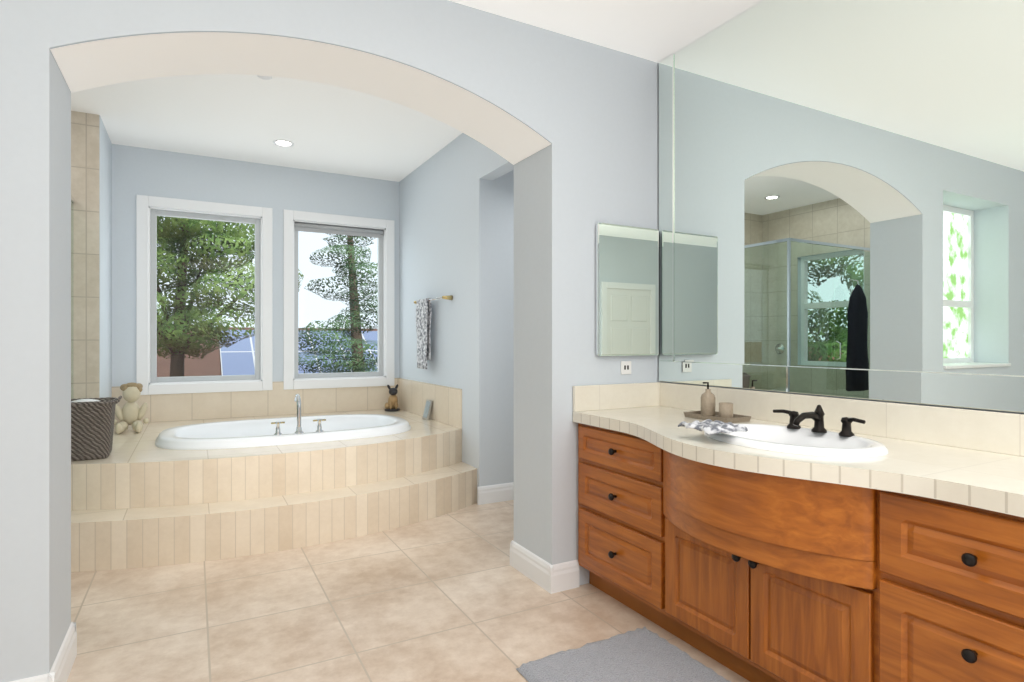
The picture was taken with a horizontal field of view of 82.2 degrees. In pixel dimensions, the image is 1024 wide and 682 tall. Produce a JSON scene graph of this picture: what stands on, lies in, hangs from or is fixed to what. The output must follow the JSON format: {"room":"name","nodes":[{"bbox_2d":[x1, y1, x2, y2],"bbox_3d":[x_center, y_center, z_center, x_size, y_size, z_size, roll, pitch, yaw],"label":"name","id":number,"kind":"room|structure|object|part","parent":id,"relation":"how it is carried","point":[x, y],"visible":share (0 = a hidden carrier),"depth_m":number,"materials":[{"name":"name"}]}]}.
{"room":"bathroom","nodes":[
{"label":"bathroom","id":0,"kind":"room"},
{"bbox_2d":[0,0,70,681],"bbox_3d":[-1.787,-0.222,2.079,0.304,2.950,0.400,0,0,-29],"label":"wall","id":1,"kind":"structure","parent":0,"point":[35,357],"depth_m":1.96,"materials":[{"name":"paint"}]},
{"bbox_2d":[48,622,76,681],"bbox_3d":[-1.646,1.185,2.156,0.017,0.135,0.431,0,0,-29],"label":"baseboard","id":2,"kind":"object","parent":1,"relation":"attached to","point":[61,668],"visible":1,"depth_m":2.17,"materials":[{"name":"white wood"}]},
{"bbox_2d":[71,111,98,398],"bbox_3d":[-3.975,-0.222,4.345,1.600,2.950,0.730,0,0,-29],"label":"wall","id":3,"kind":"structure","parent":0,"point":[85,160],"depth_m":4.37,"materials":[{"name":"tile"}]},
{"bbox_2d":[99,115,111,397],"bbox_3d":[-3.271,-0.489,4.728,0.006,2.415,0.728,0,0,-29],"label":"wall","id":4,"kind":"structure","parent":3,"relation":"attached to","point":[105,267],"depth_m":4.69,"materials":[{"name":"paint"}]},
{"bbox_2d":[112,144,398,386],"bbox_3d":[-2.522,-0.222,5.651,5.800,2.950,0.180,0,0,-29],"label":"wall","id":5,"kind":"structure","parent":0,"point":[278,190],"depth_m":5.46,"materials":[{"name":"paint"}]},
{"bbox_2d":[136,195,272,394],"bbox_3d":[-2.818,-0.402,5.434,1.107,1.750,0.140,0,0,-29],"label":"window","id":6,"kind":"structure","parent":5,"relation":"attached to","point":[261,379],"depth_m":5.38,"materials":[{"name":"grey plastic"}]},
{"bbox_3d":[-3.240,-0.402,5.146,0.090,1.750,0.022,0,0,-29],"label":"casing","id":7,"kind":"part","parent":6,"relation":"part of","materials":[{"name":"white wood"}]},
{"bbox_3d":[-2.793,-1.232,5.389,0.927,0.090,0.022,0,0,-29],"label":"casing","id":8,"kind":"part","parent":6,"relation":"part of","materials":[{"name":"white wood"}]},
{"bbox_3d":[-2.792,0.428,5.386,0.927,0.090,0.030,0,0,-29],"label":"casing","id":9,"kind":"part","parent":6,"relation":"part of","materials":[{"name":"white wood"}]},
{"bbox_3d":[-2.347,-0.402,5.632,0.090,1.750,0.022,0,0,-29],"label":"casing","id":10,"kind":"part","parent":6,"relation":"part of","materials":[{"name":"white wood"}]},
{"bbox_2d":[112,378,397,423],"bbox_3d":[-2.323,0.555,5.651,2.550,0.325,0.012,0,0,-29],"label":"tile backsplash","id":11,"kind":"structure","parent":5,"relation":"attached to","point":[278,399],"depth_m":5.59,"materials":[{"name":"tile"}]},
{"bbox_2d":[283,209,393,389],"bbox_3d":[-1.758,-0.402,6.009,1.104,1.750,0.140,0,0,-29],"label":"window","id":12,"kind":"structure","parent":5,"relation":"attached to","point":[294,222],"depth_m":5.97,"materials":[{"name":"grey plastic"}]},
{"bbox_3d":[-2.180,-0.402,5.722,0.090,1.750,0.022,0,0,-29],"label":"casing","id":13,"kind":"part","parent":12,"relation":"part of","materials":[{"name":"white wood"}]},
{"bbox_3d":[-1.734,-1.232,5.964,0.924,0.090,0.022,0,0,-29],"label":"casing","id":14,"kind":"part","parent":12,"relation":"part of","materials":[{"name":"white wood"}]},
{"bbox_3d":[-1.732,0.428,5.961,0.924,0.090,0.030,0,0,-29],"label":"casing","id":15,"kind":"part","parent":12,"relation":"part of","materials":[{"name":"white wood"}]},
{"bbox_3d":[-1.288,-0.402,6.206,0.090,1.750,0.022,0,0,-29],"label":"casing","id":16,"kind":"part","parent":12,"relation":"part of","materials":[{"name":"white wood"}]},
{"bbox_2d":[71,74,462,181],"bbox_3d":[-1.668,-1.747,4.078,5.800,0.100,3.800,0,0,-29],"label":"ceiling","id":17,"kind":"structure","parent":0,"point":[322,127],"depth_m":4.58,"materials":[{"name":"paint"}]},
{"bbox_2d":[257,75,271,79],"bbox_3d":[-1.576,-1.687,3.741,0.090,0.020,0.090,0,0,-29],"label":"ceiling sensor","id":18,"kind":"object","parent":17,"relation":"attached to","point":[265,77],"visible":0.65,"depth_m":3.74,"materials":[{"name":"white plastic"}]},
{"bbox_2d":[273,140,293,146],"bbox_3d":[-1.960,-1.694,5.035,0.174,0.006,0.174,0,0,-29],"label":"recessed light","id":19,"kind":"object","parent":17,"relation":"in","point":[284,143],"visible":1,"depth_m":5.04,"materials":[{"name":"white"}]},
{"bbox_2d":[49,0,658,584],"bbox_3d":[0.019,-0.222,3.060,3.806,2.950,0.400,0,0,-29],"label":"wall","id":20,"kind":"structure","parent":0,"point":[586,171],"depth_m":2.97,"materials":[{"name":"paint"}]},
{"bbox_2d":[50,32,550,164],"bbox_3d":[-0.774,-1.103,2.629,1.996,0.240,0.396,0,0,-29],"label":"arch","id":21,"kind":"object","parent":20,"relation":"attached to","point":[494,128],"depth_m":2.53,"materials":[{"name":"paint"}]},
{"bbox_2d":[510,540,553,593],"bbox_3d":[0.097,1.185,3.102,0.017,0.135,0.431,0,0,-29],"label":"baseboard","id":22,"kind":"object","parent":20,"relation":"attached to","point":[533,567],"visible":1,"depth_m":3.08,"materials":[{"name":"white wood"}]},
{"bbox_2d":[549,559,578,593],"bbox_3d":[0.265,1.185,2.956,0.170,0.135,0.017,0,0,-29],"label":"baseboard","id":23,"kind":"object","parent":20,"relation":"attached to","point":[565,576],"visible":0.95,"depth_m":2.95,"materials":[{"name":"white wood"}]},
{"bbox_2d":[621,361,630,373],"bbox_3d":[0.612,0.143,3.148,0.070,0.070,0.005,0,0,-29],"label":"outlet","id":24,"kind":"object","parent":20,"relation":"attached to","point":[623,363],"visible":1,"depth_m":3.15,"materials":[{"name":"white plastic"}]},
{"bbox_2d":[596,223,658,355],"bbox_3d":[0.620,-0.267,3.140,0.415,0.690,0.027,0,0,-29],"label":"medicine cabinet mirror","id":25,"kind":"object","parent":20,"relation":"attached to","point":[627,290],"visible":1,"depth_m":3.12,"materials":[{"name":"silver metal"}]},
{"bbox_2d":[67,500,749,681],"bbox_3d":[-0.986,1.303,1.774,6.800,0.100,8.500,0,0,-29],"label":"floor","id":26,"kind":"structure","parent":0,"point":[455,596],"depth_m":2.68,"materials":[{"name":"tile"}]},
{"bbox_2d":[10,672,54,681],"bbox_3d":[-2.775,1.185,1.306,2.810,0.135,0.017,0,0,-29],"label":"baseboard","id":27,"kind":"object","parent":26,"relation":"on","point":[42,678],"visible":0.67,"depth_m":1.96,"materials":[{"name":"white wood"}]},
{"bbox_2d":[71,195,74,398],"bbox_3d":[-3.483,0.103,3.336,1.479,2.300,1.503,0,0,-29],"label":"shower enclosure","id":28,"kind":"object","parent":26,"relation":"on","point":[72,200],"visible":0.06,"depth_m":4.26,"materials":[{"name":"glass"}]},
{"bbox_2d":[71,469,476,571],"bbox_3d":[-1.361,1.119,3.733,2.690,0.267,0.380,0,0,-29],"label":"step riser","id":29,"kind":"object","parent":26,"relation":"on","point":[114,545],"visible":0.96,"depth_m":3.45,"materials":[{"name":"tile"}]},
{"bbox_2d":[71,462,476,522],"bbox_3d":[-1.432,0.986,3.863,2.690,0.001,0.675,0,0,-29],"label":"step tread","id":30,"kind":"object","parent":29,"relation":"on","point":[78,516],"visible":0.9,"depth_m":3.58,"materials":[{"name":"tile"}]},
{"bbox_2d":[71,429,461,509],"bbox_3d":[-1.490,0.852,3.971,2.690,0.268,0.421,0,0,-29],"label":"bathtub surround","id":31,"kind":"object","parent":30,"relation":"on","point":[135,485],"visible":0.96,"depth_m":3.67,"materials":[{"name":"tile"}]},
{"bbox_2d":[71,409,458,463],"bbox_3d":[-1.888,0.718,4.704,2.690,0.001,2.090,0,0,-29],"label":"deck","id":32,"kind":"object","parent":31,"relation":"on","point":[130,444],"visible":0.6,"depth_m":4.11,"materials":[{"name":"tile"}]},
{"bbox_2d":[71,396,121,460],"bbox_3d":[-2.628,0.530,3.614,0.380,0.373,0.284,0,0,-29],"label":"basket","id":33,"kind":"object","parent":32,"relation":"on","point":[92,425],"visible":0.56,"depth_m":3.54,"materials":[{"name":"wicker"}]},
{"bbox_3d":[-2.476,0.368,3.696,0.035,0.047,0.135,0,0,-29],"label":"handle","id":34,"kind":"part","parent":33,"relation":"part of","materials":[{"name":"wicker"}]},
{"bbox_2d":[114,382,148,433],"bbox_3d":[-3.026,0.524,4.650,0.250,0.382,0.301,0,0,-29],"label":"teddy bear","id":35,"kind":"object","parent":32,"relation":"on","point":[131,412],"visible":0.98,"depth_m":4.66},
{"bbox_3d":[-3.119,0.568,4.656,0.069,0.141,0.060,0,0,-29],"label":"arm","id":36,"kind":"part","parent":35,"relation":"part of"},
{"bbox_3d":[-2.979,0.568,4.732,0.069,0.141,0.060,0,0,-29],"label":"arm","id":37,"kind":"part","parent":35,"relation":"part of"},
{"bbox_2d":[155,394,410,449],"bbox_3d":[-1.726,0.757,4.604,1.830,0.751,1.110,0,0,-29],"label":"bathtub","id":38,"kind":"object","parent":32,"relation":"on","point":[299,429],"visible":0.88,"depth_m":4.53,"materials":[{"name":"ceramic"}]},
{"bbox_3d":[-1.635,0.572,4.102,0.090,0.012,0.012,0,0,-29],"label":"lever","id":39,"kind":"part","parent":38,"relation":"part of","materials":[{"name":"gold metal"}]},
{"bbox_2d":[294,394,303,434],"bbox_3d":[-1.541,0.521,4.221,0.064,0.278,0.184,0,0,-29],"label":"faucet","id":40,"kind":"object","parent":38,"relation":"on","point":[297,398],"depth_m":4.16,"materials":[{"name":"silver metal"}]},
{"bbox_3d":[-1.389,0.572,4.235,0.090,0.012,0.012,0,0,-29],"label":"lever","id":41,"kind":"part","parent":38,"relation":"part of","materials":[{"name":"gold metal"}]},
{"bbox_2d":[385,384,399,411],"bbox_3d":[-1.229,0.582,6.036,0.160,0.270,0.177,0,0,-29],"label":"dog figurine","id":42,"kind":"object","parent":32,"relation":"on","point":[392,403],"visible":1,"depth_m":6.00,"materials":[{"name":"beige ceramic"}]},
{"bbox_3d":[-1.190,0.658,6.022,0.028,0.090,0.030,0,0,-29],"label":"leg","id":43,"kind":"part","parent":42,"relation":"part of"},
{"bbox_2d":[422,399,432,419],"bbox_3d":[-0.775,0.630,5.382,0.055,0.178,0.130,0,0,-29],"label":"photo frame","id":44,"kind":"object","parent":32,"relation":"on","point":[427,409],"visible":0.96,"depth_m":5.36,"materials":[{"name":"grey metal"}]},
{"bbox_2d":[516,626,730,681],"bbox_3d":[0.732,1.236,1.586,0.640,0.026,1.830,0,0,-29],"label":"bath rug","id":45,"kind":"object","parent":26,"relation":"on","point":[643,654],"visible":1,"depth_m":2.23,"materials":[{"name":"grey fabric"}]},
{"bbox_2d":[573,402,1023,681],"bbox_3d":[1.176,0.805,1.796,0.770,0.895,2.916,0,0,-29],"label":"bathroom vanity","id":46,"kind":"object","parent":26,"relation":"on","point":[786,537],"depth_m":1.81,"materials":[{"name":"brown wood"}]},
{"bbox_3d":[0.462,0.981,2.696,0.036,0.033,0.033,0,0,-29],"label":"knob","id":47,"kind":"part","parent":46,"relation":"part of","materials":[{"name":"black metal"}]},
{"bbox_3d":[0.462,0.716,2.696,0.036,0.033,0.033,0,0,-29],"label":"knob","id":48,"kind":"part","parent":46,"relation":"part of","materials":[{"name":"black metal"}]},
{"bbox_3d":[0.462,0.508,2.696,0.036,0.033,0.033,0,0,-29],"label":"knob","id":49,"kind":"part","parent":46,"relation":"part of","materials":[{"name":"black metal"}]},
{"bbox_3d":[0.486,0.981,2.709,0.020,0.275,0.594,0,0,-29],"label":"drawer","id":50,"kind":"part","parent":46,"relation":"part of","materials":[{"name":"brown wood"}]},
{"bbox_3d":[0.486,0.716,2.709,0.020,0.205,0.594,0,0,-29],"label":"drawer","id":51,"kind":"part","parent":46,"relation":"part of","materials":[{"name":"brown wood"}]},
{"bbox_3d":[0.486,0.508,2.709,0.020,0.160,0.594,0,0,-29],"label":"drawer","id":52,"kind":"part","parent":46,"relation":"part of","materials":[{"name":"brown wood"}]},
{"bbox_3d":[0.738,0.923,2.245,0.020,0.390,0.414,0,0,-29],"label":"door","id":53,"kind":"part","parent":46,"relation":"part of","materials":[{"name":"brown wood"}]},
{"bbox_2d":[678,419,747,434],"bbox_3d":[0.718,0.308,2.114,0.168,0.034,0.203,0,0,-29],"label":"washcloth","id":54,"kind":"object","parent":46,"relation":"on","point":[709,427],"visible":1,"depth_m":2.06,"materials":[{"name":"grey fabric"}]},
{"bbox_2d":[683,382,750,422],"bbox_3d":[0.938,0.274,2.694,0.160,0.167,0.270,0,0,-29],"label":"tray","id":55,"kind":"object","parent":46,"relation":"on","point":[724,414],"visible":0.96,"depth_m":2.69,"materials":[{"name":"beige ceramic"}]},
{"bbox_2d":[700,388,715,416],"bbox_3d":[0.914,0.286,2.738,0.066,0.126,0.065,0,0,-29],"label":"dispenser","id":56,"kind":"object","parent":55,"relation":"on","point":[707,398],"depth_m":2.71,"materials":[{"name":"beige ceramic"}]},
{"bbox_3d":[0.797,0.763,2.077,0.036,0.033,0.033,0,0,-29],"label":"knob door","id":57,"kind":"part","parent":46,"relation":"part of","materials":[{"name":"black metal"}]},
{"bbox_3d":[0.831,0.763,2.016,0.036,0.033,0.033,0,0,-29],"label":"knob door","id":58,"kind":"part","parent":46,"relation":"part of","materials":[{"name":"black metal"}]},
{"bbox_2d":[673,418,924,457],"bbox_3d":[0.989,0.418,2.107,0.470,0.166,0.650,0,0,-29],"label":"sink","id":59,"kind":"object","parent":46,"relation":"in","point":[761,431],"depth_m":2.12,"materials":[{"name":"white ceramic"}]},
{"bbox_3d":[0.939,0.923,1.874,0.020,0.390,0.414,0,0,-29],"label":"door","id":60,"kind":"part","parent":46,"relation":"part of","materials":[{"name":"brown wood"}]},
{"bbox_2d":[773,402,868,433],"bbox_3d":[1.096,0.289,2.165,0.169,0.101,0.361,0,0,-29],"label":"faucet","id":61,"kind":"object","parent":46,"relation":"on","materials":[{"name":"black metal"}]},
{"bbox_3d":[1.160,0.898,1.467,0.020,0.440,0.465,0,0,-29],"label":"drawer","id":62,"kind":"part","parent":46,"relation":"part of","materials":[{"name":"brown wood"}]},
{"bbox_3d":[1.160,0.540,1.467,0.020,0.225,0.465,0,0,-29],"label":"drawer","id":63,"kind":"part","parent":46,"relation":"part of","materials":[{"name":"brown wood"}]},
{"bbox_3d":[1.136,0.778,1.454,0.036,0.033,0.033,0,0,-29],"label":"knob","id":64,"kind":"part","parent":46,"relation":"part of","materials":[{"name":"black metal"}]},
{"bbox_3d":[1.136,0.540,1.454,0.036,0.033,0.033,0,0,-29],"label":"knob","id":65,"kind":"part","parent":46,"relation":"part of","materials":[{"name":"black metal"}]},
{"bbox_2d":[399,133,513,502],"bbox_3d":[0.196,-0.222,5.204,1.450,2.950,3.200,0,0,-29],"label":"wall","id":66,"kind":"structure","parent":0,"point":[456,227],"depth_m":4.68,"materials":[{"name":"paint"}]},
{"bbox_2d":[398,378,461,428],"bbox_3d":[-0.809,0.555,5.523,0.012,0.325,1.657,0,0,-29],"label":"wainscot","id":67,"kind":"structure","parent":66,"relation":"attached to","point":[414,396],"depth_m":5.33,"materials":[{"name":"tile"}]},
{"bbox_2d":[414,295,452,368],"bbox_3d":[-0.727,-0.068,5.272,0.104,0.642,0.764,0,0,-29],"label":"towel rail","id":68,"kind":"object","parent":66,"relation":"attached to","point":[423,314],"visible":1,"depth_m":5.32,"materials":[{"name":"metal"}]},
{"bbox_2d":[415,297,431,368],"bbox_3d":[-0.811,-0.067,5.380,0.059,0.640,0.272,0,0,-29],"label":"towel","id":69,"kind":"object","parent":68,"relation":"hanging from","point":[423,306],"depth_m":5.33,"materials":[{"name":"grey fabric"}]},
{"bbox_3d":[-0.547,-0.367,4.960,0.086,0.044,0.044,0,0,-29],"label":"post","id":70,"kind":"part","parent":68,"relation":"part of","materials":[{"name":"gold metal"}]},
{"bbox_2d":[478,482,513,504],"bbox_3d":[0.318,1.185,4.806,1.316,0.135,0.017,0,0,-29],"label":"baseboard","id":71,"kind":"structure","parent":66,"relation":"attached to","point":[488,494],"depth_m":4.56,"materials":[{"name":"white wood"}]},
{"bbox_2d":[449,0,762,62],"bbox_3d":[-0.475,-1.597,-0.110,5.900,0.100,4.700,0,0,-29],"label":"ceiling","id":72,"kind":"structure","parent":0,"point":[657,31],"depth_m":2.82,"materials":[{"name":"paint"}]},
{"bbox_2d":[659,381,1023,413],"bbox_3d":[2.008,-0.222,1.238,0.150,2.950,4.700,0,0,-29],"label":"wall","id":73,"kind":"structure","parent":0,"point":[859,399],"depth_m":2.26,"materials":[{"name":"tile"}]},
{"bbox_2d":[659,0,1023,412],"bbox_3d":[1.510,-0.660,1.974,0.016,1.766,2.908,0,0,-29],"label":"vanity mirror","id":74,"kind":"object","parent":73,"relation":"attached to","point":[841,198],"visible":1,"depth_m":2.31,"materials":[{"name":"silver metal"}]},
{"label":"outside","id":75,"kind":"structure","parent":0,"visible":0},
{"bbox_3d":[-39.738,4.353,77.967,160.000,0.200,230.000,0,0,-29],"label":"ground","id":76,"kind":"structure","parent":75,"visible":0},
{"bbox_2d":[170,221,186,376],"bbox_3d":[-7.360,0.305,12.822,0.540,7.908,0.400,0,0,-29],"label":"trunk","id":77,"kind":"object","parent":76,"relation":"on","point":[176,358],"depth_m":12.77,"materials":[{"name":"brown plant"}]},
{"bbox_2d":[157,284,174,344],"bbox_3d":[-7.431,-0.771,12.539,0.625,2.193,0.563,0,0,-29],"label":"branch","id":78,"kind":"object","parent":77,"relation":"attached to","point":[166,319],"depth_m":12.54,"materials":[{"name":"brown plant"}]},
{"bbox_2d":[157,328,176,354],"bbox_3d":[-7.299,-0.159,12.191,0.721,1.039,1.259,0,0,-29],"label":"branch","id":79,"kind":"object","parent":77,"relation":"attached to","point":[170,348],"depth_m":12.43,"materials":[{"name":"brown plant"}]},
{"bbox_2d":[176,221,188,340],"bbox_3d":[-7.068,-1.258,12.589,0.331,3.154,0.807,0,0,-29],"label":"branch","id":80,"kind":"object","parent":77,"relation":"attached to","point":[185,271],"depth_m":12.57,"materials":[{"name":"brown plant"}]},
{"bbox_2d":[185,262,201,326],"bbox_3d":[-7.242,-0.755,13.165,0.569,2.161,0.620,0,0,-29],"label":"branch","id":81,"kind":"object","parent":77,"relation":"attached to","point":[192,294],"depth_m":13.21,"materials":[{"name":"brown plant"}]},
{"bbox_2d":[186,287,247,348],"bbox_3d":[-6.546,-0.586,13.146,1.742,1.873,0.334,0,0,-29],"label":"branch","id":82,"kind":"object","parent":77,"relation":"attached to","point":[215,320],"depth_m":13.07,"materials":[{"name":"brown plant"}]},
{"bbox_2d":[157,216,303,358],"bbox_3d":[-7.061,-1.860,13.055,4.503,4.602,4.875,0,0,-29],"label":"foliage","id":83,"kind":"object","parent":77,"relation":"attached to","point":[213,264],"depth_m":11.88,"materials":[{"name":"green plant"}]},
{"bbox_2d":[347,235,364,371],"bbox_3d":[-2.740,1.006,10.779,0.590,6.511,0.400,0,0,-29],"label":"trunk","id":84,"kind":"object","parent":76,"relation":"on","point":[353,335],"depth_m":10.64,"materials":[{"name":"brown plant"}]},
{"bbox_2d":[298,233,377,372],"bbox_3d":[-2.685,0.337,10.867,3.178,5.325,2.944,0,0,-29],"label":"foliage","id":85,"kind":"object","parent":84,"relation":"attached to","point":[347,317],"depth_m":10.36,"materials":[{"name":"green plant"}]},
{"bbox_3d":[-8.497,3.178,22.104,8.800,2.150,9.200,0,0,-29],"label":"house roof","id":86,"kind":"structure","parent":0,"visible":0},
{"bbox_2d":[157,327,377,376],"bbox_3d":[-8.497,0.828,22.104,9.600,2.650,10.000,0,0,-29],"label":"roof","id":87,"kind":"structure","parent":86,"relation":"on","point":[204,363],"depth_m":18.59,"materials":[{"name":"tile"}]},
{"bbox_2d":[219,330,377,374],"bbox_3d":[-6.305,0.755,20.478,6.900,2.306,4.350,0,0,-29],"label":"neighboring house","id":88,"kind":"structure","parent":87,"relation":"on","point":[233,351],"depth_m":20.12,"materials":[{"name":"blue"}]}
]}

